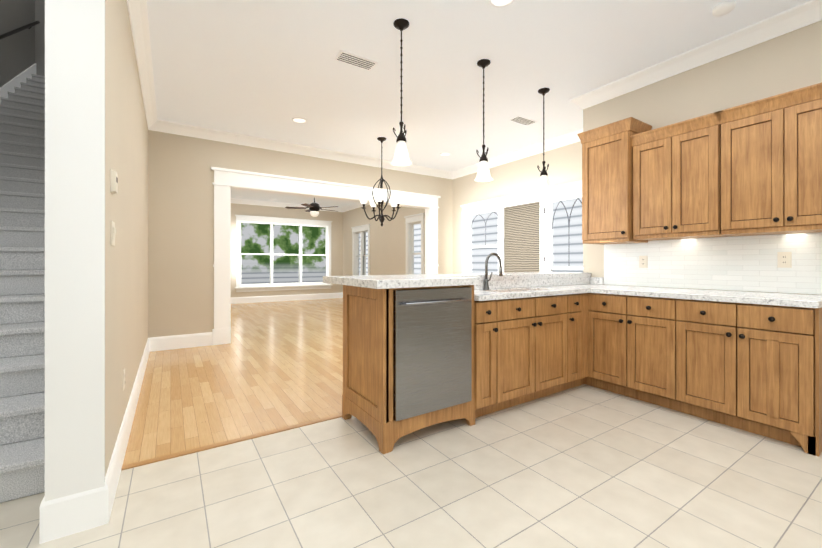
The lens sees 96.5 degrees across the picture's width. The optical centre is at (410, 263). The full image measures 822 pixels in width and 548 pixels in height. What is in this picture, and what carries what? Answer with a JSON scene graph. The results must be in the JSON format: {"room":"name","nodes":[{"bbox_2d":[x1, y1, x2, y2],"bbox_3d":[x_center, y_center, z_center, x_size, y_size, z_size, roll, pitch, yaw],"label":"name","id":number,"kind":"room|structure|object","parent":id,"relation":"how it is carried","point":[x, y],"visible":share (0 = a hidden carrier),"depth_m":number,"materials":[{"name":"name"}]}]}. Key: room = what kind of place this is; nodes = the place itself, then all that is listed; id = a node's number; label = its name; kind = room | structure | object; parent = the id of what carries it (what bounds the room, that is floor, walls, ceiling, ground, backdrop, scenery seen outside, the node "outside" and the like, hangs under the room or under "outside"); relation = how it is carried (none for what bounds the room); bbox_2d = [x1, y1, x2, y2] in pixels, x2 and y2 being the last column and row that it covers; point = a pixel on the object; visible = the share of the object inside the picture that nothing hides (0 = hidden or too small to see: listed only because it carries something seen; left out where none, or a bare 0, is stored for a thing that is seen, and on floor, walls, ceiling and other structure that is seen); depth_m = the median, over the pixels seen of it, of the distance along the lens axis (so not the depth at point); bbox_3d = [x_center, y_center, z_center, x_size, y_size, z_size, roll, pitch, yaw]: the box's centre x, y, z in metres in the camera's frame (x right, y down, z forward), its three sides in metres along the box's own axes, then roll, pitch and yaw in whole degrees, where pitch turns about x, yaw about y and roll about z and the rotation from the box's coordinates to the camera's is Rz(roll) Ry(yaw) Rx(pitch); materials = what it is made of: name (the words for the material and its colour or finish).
{"room":"kitchen","nodes":[
{"label":"kitchen","id":0,"kind":"room"},
{"bbox_2d":[0,0,34,86],"bbox_3d":[-3.634,-2.521,1.809,0.150,7.300,11.100,0,0,-33],"label":"wall","id":1,"kind":"structure","parent":0,"point":[17,53],"depth_m":5.61,"materials":[{"name":"paint"}]},
{"bbox_2d":[0,63,35,103],"bbox_3d":[-4.719,-1.177,3.620,0.019,4.615,6.580,0,0,-33],"label":"trim","id":2,"kind":"structure","parent":1,"relation":"attached to","point":[7,87],"depth_m":5.56,"materials":[{"name":"white wood"}]},
{"bbox_2d":[0,21,39,39],"bbox_3d":[-4.681,-2.020,3.633,0.094,4.282,6.323,0,0,-33],"label":"handrail","id":3,"kind":"object","parent":1,"relation":"attached to","point":[17,30],"visible":1,"depth_m":5.45,"materials":[{"name":"brown wood"}]},
{"bbox_2d":[35,0,44,75],"bbox_3d":[-5.923,-2.518,6.854,1.550,7.300,0.150,0,0,-33],"label":"wall","id":4,"kind":"structure","parent":0,"point":[40,37],"depth_m":6.41,"materials":[{"name":"paint"}]},
{"bbox_2d":[105,0,147,475],"bbox_3d":[-4.041,-2.519,5.559,0.180,7.300,9.580,0,0,-33],"label":"wall","id":5,"kind":"structure","parent":0,"point":[126,255],"depth_m":2.26,"materials":[{"name":"paint"}]},
{"bbox_2d":[39,494,74,543],"bbox_3d":[-1.606,1.039,1.661,0.018,0.180,0.428,0,0,-33],"label":"baseboard","id":6,"kind":"structure","parent":5,"relation":"attached to","point":[61,517],"depth_m":1.50,"materials":[{"name":"white wood"}]},
{"bbox_2d":[45,0,104,500],"bbox_3d":[-1.412,-0.301,1.546,0.188,2.860,0.014,0,0,-33],"label":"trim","id":7,"kind":"structure","parent":5,"relation":"attached to","point":[74,246],"depth_m":1.54,"materials":[{"name":"white wood"}]},
{"bbox_2d":[110,220,115,245],"bbox_3d":[-1.477,-0.151,1.822,0.012,0.118,0.118,0,0,-33],"label":"light switch","id":8,"kind":"object","parent":5,"relation":"attached to","point":[113,233],"visible":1,"depth_m":1.79,"materials":[{"name":"beige plastic"}]},
{"bbox_2d":[110,169,117,194],"bbox_3d":[-1.456,-0.401,1.800,0.022,0.110,0.085,0,0,-33],"label":"thermostat","id":9,"kind":"object","parent":5,"relation":"attached to","point":[113,182],"visible":1,"depth_m":1.77,"materials":[{"name":"beige plastic"}]},
{"bbox_2d":[95,338,150,526],"bbox_3d":[-2.350,1.040,3.158,0.018,0.180,3.748,0,0,-33],"label":"baseboard","id":10,"kind":"structure","parent":5,"relation":"attached to","point":[104,496],"depth_m":1.91,"materials":[{"name":"white wood"}]},
{"bbox_2d":[123,368,124,390],"bbox_3d":[-1.764,0.709,2.256,0.008,0.118,0.075,0,0,-33],"label":"outlet","id":11,"kind":"object","parent":5,"relation":"attached to","point":[123,379],"visible":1,"depth_m":2.25,"materials":[{"name":"beige plastic"}]},
{"bbox_2d":[126,0,157,127],"bbox_3d":[-2.267,-1.788,3.098,0.110,0.125,3.720,0,0,-33],"label":"crown molding","id":12,"kind":"structure","parent":5,"relation":"attached to","point":[137,9],"depth_m":3.12,"materials":[{"name":"white wood"}]},
{"bbox_2d":[121,298,342,470],"bbox_3d":[-1.966,1.179,7.007,5.240,0.106,9.130,0,0,-33],"label":"floor","id":13,"kind":"structure","parent":0,"point":[273,367],"depth_m":3.46,"materials":[{"name":"brown wood"}]},
{"bbox_2d":[231,203,342,296],"bbox_3d":[-4.434,-0.357,10.938,5.060,2.980,0.150,0,0,-33],"label":"wall","id":14,"kind":"structure","parent":0,"point":[336,218],"depth_m":11.37,"materials":[{"name":"paint"}]},
{"bbox_2d":[235,215,332,291],"bbox_3d":[-3.837,-0.296,11.296,2.900,2.210,0.205,0,0,-33],"label":"window","id":15,"kind":"structure","parent":14,"relation":"in","point":[271,285],"depth_m":11.14,"materials":[{"name":"white"}]},
{"bbox_2d":[231,198,341,211],"bbox_3d":[-4.369,-1.784,10.831,4.830,0.125,0.100,0,0,-33],"label":"crown molding","id":16,"kind":"structure","parent":14,"relation":"attached to","point":[261,203],"depth_m":10.97,"materials":[{"name":"white wood"}]},
{"bbox_2d":[231,292,342,303],"bbox_3d":[-4.370,1.043,10.878,5.018,0.180,0.018,0,0,-33],"label":"baseboard","id":17,"kind":"structure","parent":14,"relation":"attached to","point":[234,300],"depth_m":11.20,"materials":[{"name":"white wood"}]},
{"bbox_2d":[148,130,451,337],"bbox_3d":[-1.385,-0.359,6.121,5.240,2.980,0.150,0,0,-33],"label":"wall","id":18,"kind":"structure","parent":0,"point":[180,238],"depth_m":5.02,"materials":[{"name":"paint"}]},
{"bbox_2d":[151,332,211,351],"bbox_3d":[-3.048,1.041,4.930,0.708,0.180,0.018,0,0,-33],"label":"baseboard","id":19,"kind":"structure","parent":18,"relation":"attached to","point":[197,339],"depth_m":4.90,"materials":[{"name":"white wood"}]},
{"bbox_2d":[148,120,449,178],"bbox_3d":[-1.241,-1.786,6.066,5.060,0.125,0.100,0,0,-33],"label":"crown molding","id":20,"kind":"structure","parent":18,"relation":"attached to","point":[163,126],"depth_m":5.59,"materials":[{"name":"white wood"}]},
{"bbox_2d":[211,167,440,344],"bbox_3d":[-1.159,-0.106,6.269,4.000,2.475,0.260,0,0,-33],"label":"trim","id":21,"kind":"structure","parent":18,"relation":"attached to","point":[225,182],"depth_m":5.39,"materials":[{"name":"white wood"}]},
{"bbox_2d":[0,384,821,547],"bbox_3d":[-1.133,1.180,3.446,5.830,0.100,10.800,0,0,-33],"label":"floor","id":22,"kind":"structure","parent":0,"point":[584,466],"depth_m":1.83,"materials":[{"name":"beige tile"}]},
{"bbox_2d":[0,74,44,502],"bbox_3d":[-4.121,-1.030,4.103,1.542,4.320,6.418,0,0,-33],"label":"staircase","id":23,"kind":"object","parent":22,"relation":"on","point":[22,291],"visible":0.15,"depth_m":2.66,"materials":[{"name":"grey carpet"}]},
{"bbox_2d":[342,281,486,453],"bbox_3d":[0.005,0.637,2.642,0.792,0.985,0.632,0,0,-33],"label":"base cabinet","id":24,"kind":"object","parent":22,"relation":"on","point":[420,351],"depth_m":2.37,"materials":[{"name":"brown wood"}]},
{"bbox_2d":[323,274,478,288],"bbox_3d":[-0.105,0.126,2.688,0.800,0.063,0.895,0,0,-33],"label":"countertop","id":25,"kind":"structure","parent":24,"relation":"on","point":[410,281],"depth_m":2.37,"materials":[{"name":"white stone"}]},
{"bbox_2d":[393,287,471,420],"bbox_3d":[0.168,0.554,2.365,0.608,0.786,0.085,0,0,-33],"label":"dishwasher","id":26,"kind":"object","parent":24,"relation":"in","point":[432,326],"depth_m":2.34,"materials":[{"name":"silver metal"}]},
{"bbox_2d":[479,285,590,300],"bbox_3d":[0.925,0.240,3.087,1.360,0.040,0.413,0,0,-33],"label":"countertop","id":27,"kind":"structure","parent":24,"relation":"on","point":[532,290],"depth_m":3.00,"materials":[{"name":"white stone"}]},
{"bbox_2d":[483,253,502,288],"bbox_3d":[0.719,0.062,3.152,0.220,0.316,0.089,0,0,-33],"label":"faucet","id":28,"kind":"object","parent":27,"relation":"on","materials":[{"name":"silver metal"}]},
{"bbox_2d":[487,301,506,413],"bbox_3d":[0.395,0.695,2.899,0.267,0.870,0.630,0,0,-33],"label":"base cabinet","id":29,"kind":"object","parent":22,"relation":"on","point":[496,310],"depth_m":2.68,"materials":[{"name":"brown wood"}]},
{"bbox_2d":[507,297,562,407],"bbox_3d":[0.812,0.695,3.172,0.979,0.870,0.630,0,0,-33],"label":"base cabinet","id":30,"kind":"object","parent":22,"relation":"on","point":[534,324],"depth_m":2.91,"materials":[{"name":"brown wood"}]},
{"bbox_2d":[563,293,594,390],"bbox_3d":[1.294,0.695,3.463,0.391,0.870,0.672,0,0,-33],"label":"base cabinet","id":31,"kind":"object","parent":22,"relation":"on","point":[578,308],"depth_m":3.25,"materials":[{"name":"brown wood"}]},
{"bbox_2d":[595,293,662,406],"bbox_3d":[2.092,0.695,3.200,0.695,0.870,0.767,0,0,-33],"label":"base cabinet","id":32,"kind":"object","parent":22,"relation":"on","point":[628,326],"depth_m":3.02,"materials":[{"name":"brown wood"}]},
{"bbox_2d":[663,297,821,456],"bbox_3d":[2.449,0.695,2.655,0.695,0.870,0.783,0,0,-33],"label":"base cabinet","id":33,"kind":"object","parent":22,"relation":"on","point":[755,367],"depth_m":2.40,"materials":[{"name":"brown wood"}]},
{"bbox_2d":[571,285,821,304],"bbox_3d":[2.165,0.240,3.071,0.696,0.040,1.798,0,0,-33],"label":"countertop","id":34,"kind":"structure","parent":33,"relation":"on","point":[716,295],"depth_m":2.72,"materials":[{"name":"white stone"}]},
{"bbox_2d":[343,141,581,275],"bbox_3d":[0.247,-0.358,8.547,0.150,2.980,9.280,0,0,-33],"label":"wall","id":35,"kind":"structure","parent":0,"point":[387,247],"depth_m":7.34,"materials":[{"name":"paint"}]},
{"bbox_2d":[342,202,369,211],"bbox_3d":[-0.797,-1.785,9.914,0.100,0.125,5.550,0,0,-33],"label":"crown molding","id":36,"kind":"structure","parent":35,"relation":"attached to","point":[350,207],"depth_m":11.49,"materials":[{"name":"white wood"}]},
{"bbox_2d":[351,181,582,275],"bbox_3d":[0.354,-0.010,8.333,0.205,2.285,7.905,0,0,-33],"label":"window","id":37,"kind":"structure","parent":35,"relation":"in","point":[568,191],"depth_m":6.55,"materials":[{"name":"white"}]},
{"bbox_2d":[504,202,539,272],"bbox_3d":[1.831,-0.334,6.058,0.030,1.290,0.760,0,0,-33],"label":"window shade","id":38,"kind":"object","parent":37,"relation":"attached to","point":[522,238],"visible":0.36,"depth_m":6.04,"materials":[{"name":"beige fabric"}]},
{"bbox_2d":[450,129,582,179],"bbox_3d":[1.776,-1.786,5.987,0.100,0.125,3.320,0,0,-33],"label":"crown molding","id":39,"kind":"structure","parent":35,"relation":"attached to","point":[570,138],"depth_m":5.90,"materials":[{"name":"white wood"}]},
{"bbox_2d":[146,0,809,207],"bbox_3d":[-1.444,-4.059,4.799,7.090,4.420,13.700,0,0,-33],"label":"ceiling","id":40,"kind":"structure","parent":0,"point":[268,69],"depth_m":3.39,"materials":[{"name":"white paint"}]},
{"bbox_2d":[292,117,306,122],"bbox_3d":[-1.435,-1.845,4.720,0.186,0.008,0.186,0,0,-33],"label":"recessed light","id":41,"kind":"object","parent":40,"relation":"in","point":[299,120],"visible":1,"depth_m":4.72,"materials":[{"name":"white"}]},
{"bbox_2d":[285,198,337,216],"bbox_3d":[-2.323,-1.488,8.813,1.278,0.720,1.240,0,0,-33],"label":"room ceiling fan","id":42,"kind":"object","parent":40,"relation":"hanging from","point":[314,208],"visible":0.81,"depth_m":8.68,"materials":[{"name":"brown metal"}]},
{"bbox_2d":[334,50,377,70],"bbox_3d":[-0.498,-1.844,3.337,0.360,0.012,0.160,0,0,-33],"label":"ceiling vent","id":43,"kind":"object","parent":40,"relation":"in","point":[355,60],"visible":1,"depth_m":3.32,"materials":[{"name":"white metal"}]},
{"bbox_2d":[357,137,404,225],"bbox_3d":[-0.443,-1.199,5.434,0.699,1.300,0.682,0,0,-33],"label":"dining chandelier","id":44,"kind":"object","parent":40,"relation":"hanging from","point":[395,198],"visible":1,"depth_m":5.36,"materials":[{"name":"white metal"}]},
{"bbox_2d":[390,18,412,166],"bbox_3d":[-0.074,-1.310,2.826,0.176,1.080,0.176,0,0,-33],"label":"pendant light","id":45,"kind":"object","parent":40,"relation":"hanging from","point":[401,157],"visible":1,"depth_m":2.81,"materials":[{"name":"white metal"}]},
{"bbox_2d":[440,153,450,155],"bbox_3d":[0.574,-1.844,6.180,0.186,0.008,0.186,0,0,-33],"label":"recessed light","id":46,"kind":"object","parent":40,"relation":"in","point":[444,154],"visible":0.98,"depth_m":6.19,"materials":[{"name":"white"}]},
{"bbox_2d":[474,59,492,181],"bbox_3d":[0.668,-1.310,3.372,0.176,1.080,0.176,0,0,-33],"label":"pendant light","id":47,"kind":"object","parent":40,"relation":"hanging from","point":[483,174],"visible":1,"depth_m":3.35,"materials":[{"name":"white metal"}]},
{"bbox_2d":[489,0,513,7],"bbox_3d":[0.634,-1.846,2.549,0.186,0.008,0.186,0,0,-33],"label":"recessed light","id":48,"kind":"object","parent":40,"relation":"in","point":[499,3],"visible":1,"depth_m":2.60,"materials":[{"name":"white"}]},
{"bbox_2d":[508,115,536,125],"bbox_3d":[1.442,-1.843,4.728,0.360,0.012,0.160,0,0,-33],"label":"ceiling vent","id":49,"kind":"object","parent":40,"relation":"in","point":[522,120],"visible":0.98,"depth_m":4.71,"materials":[{"name":"white metal"}]},
{"bbox_2d":[535,88,551,192],"bbox_3d":[1.416,-1.310,3.909,0.176,1.080,0.176,0,0,-33],"label":"pendant light","id":50,"kind":"object","parent":40,"relation":"hanging from","point":[543,186],"visible":1,"depth_m":3.89,"materials":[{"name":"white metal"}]},
{"bbox_2d":[712,0,735,16],"bbox_3d":[2.249,-1.831,2.638,0.130,0.038,0.130,0,0,-33],"label":"smoke detector","id":51,"kind":"object","parent":40,"relation":"attached to","point":[723,8],"visible":1,"depth_m":2.62,"materials":[{"name":"white plastic"}]},
{"bbox_2d":[583,105,595,276],"bbox_3d":[2.430,-0.360,4.340,1.110,2.980,0.150,0,0,-33],"label":"wall","id":52,"kind":"structure","parent":0,"point":[589,250],"depth_m":4.04,"materials":[{"name":"paint"}]},
{"bbox_2d":[491,277,590,288],"bbox_3d":[1.101,0.183,3.462,2.065,0.075,0.022,0,0,-33],"label":"backsplash","id":53,"kind":"structure","parent":52,"relation":"attached to","point":[526,281],"depth_m":3.54,"materials":[{"name":"white stone"}]},
{"bbox_2d":[596,20,821,294],"bbox_3d":[3.240,-0.361,2.229,0.150,2.980,4.270,0,0,-33],"label":"wall","id":54,"kind":"structure","parent":0,"point":[788,62],"depth_m":3.04,"materials":[{"name":"paint"}]},
{"bbox_2d":[581,117,660,244],"bbox_3d":[2.026,-0.773,3.590,0.380,1.096,0.522,0,0,-33],"label":"upper cabinet","id":55,"kind":"object","parent":54,"relation":"attached to","point":[611,153],"depth_m":3.46,"materials":[{"name":"brown wood"}]},
{"bbox_2d":[641,115,716,237],"bbox_3d":[2.350,-0.707,3.145,0.325,0.925,0.702,0,0,-33],"label":"upper cabinet","id":56,"kind":"object","parent":54,"relation":"attached to","point":[673,155],"depth_m":3.07,"materials":[{"name":"brown wood"}]},
{"bbox_2d":[570,0,821,109],"bbox_3d":[3.026,-1.788,2.328,0.100,0.125,4.370,0,0,-33],"label":"crown molding","id":57,"kind":"structure","parent":54,"relation":"attached to","point":[791,19],"depth_m":3.08,"materials":[{"name":"white wood"}]},
{"bbox_2d":[604,232,821,294],"bbox_3d":[2.635,-0.002,3.004,0.012,0.440,2.130,0,0,-33],"label":"backsplash","id":58,"kind":"structure","parent":54,"relation":"attached to","point":[743,263],"depth_m":3.05,"materials":[{"name":"tile"}]},
{"bbox_2d":[639,256,647,267],"bbox_3d":[2.256,-0.020,3.563,0.008,0.118,0.075,0,0,-33],"label":"outlet","id":59,"kind":"object","parent":58,"relation":"attached to","point":[643,261],"visible":1,"depth_m":3.56,"materials":[{"name":"beige plastic"}]},
{"bbox_2d":[777,252,791,267],"bbox_3d":[2.793,-0.030,2.743,0.008,0.118,0.075,0,0,-33],"label":"outlet","id":60,"kind":"object","parent":58,"relation":"attached to","point":[784,259],"visible":1,"depth_m":2.74,"materials":[{"name":"beige plastic"}]},
{"bbox_2d":[705,82,821,236],"bbox_3d":[2.703,-0.708,2.607,0.325,0.925,0.854,0,0,-33],"label":"upper cabinet","id":61,"kind":"object","parent":54,"relation":"attached to","point":[751,168],"depth_m":2.60,"materials":[{"name":"brown wood"}]},
{"label":"outside","id":62,"kind":"structure","parent":0,"visible":0},
{"bbox_2d":[241,223,325,283],"bbox_3d":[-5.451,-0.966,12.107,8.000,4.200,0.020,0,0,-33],"label":"view","id":63,"kind":"structure","parent":62,"point":[255,238],"depth_m":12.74,"materials":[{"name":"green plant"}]},
{"bbox_2d":[359,198,582,274],"bbox_3d":[1.170,-0.967,9.320,0.020,4.200,11.500,0,0,-33],"label":"window shutters","id":64,"kind":"structure","parent":62,"point":[567,246],"depth_m":6.96,"materials":[{"name":"white wood"}]}
]}

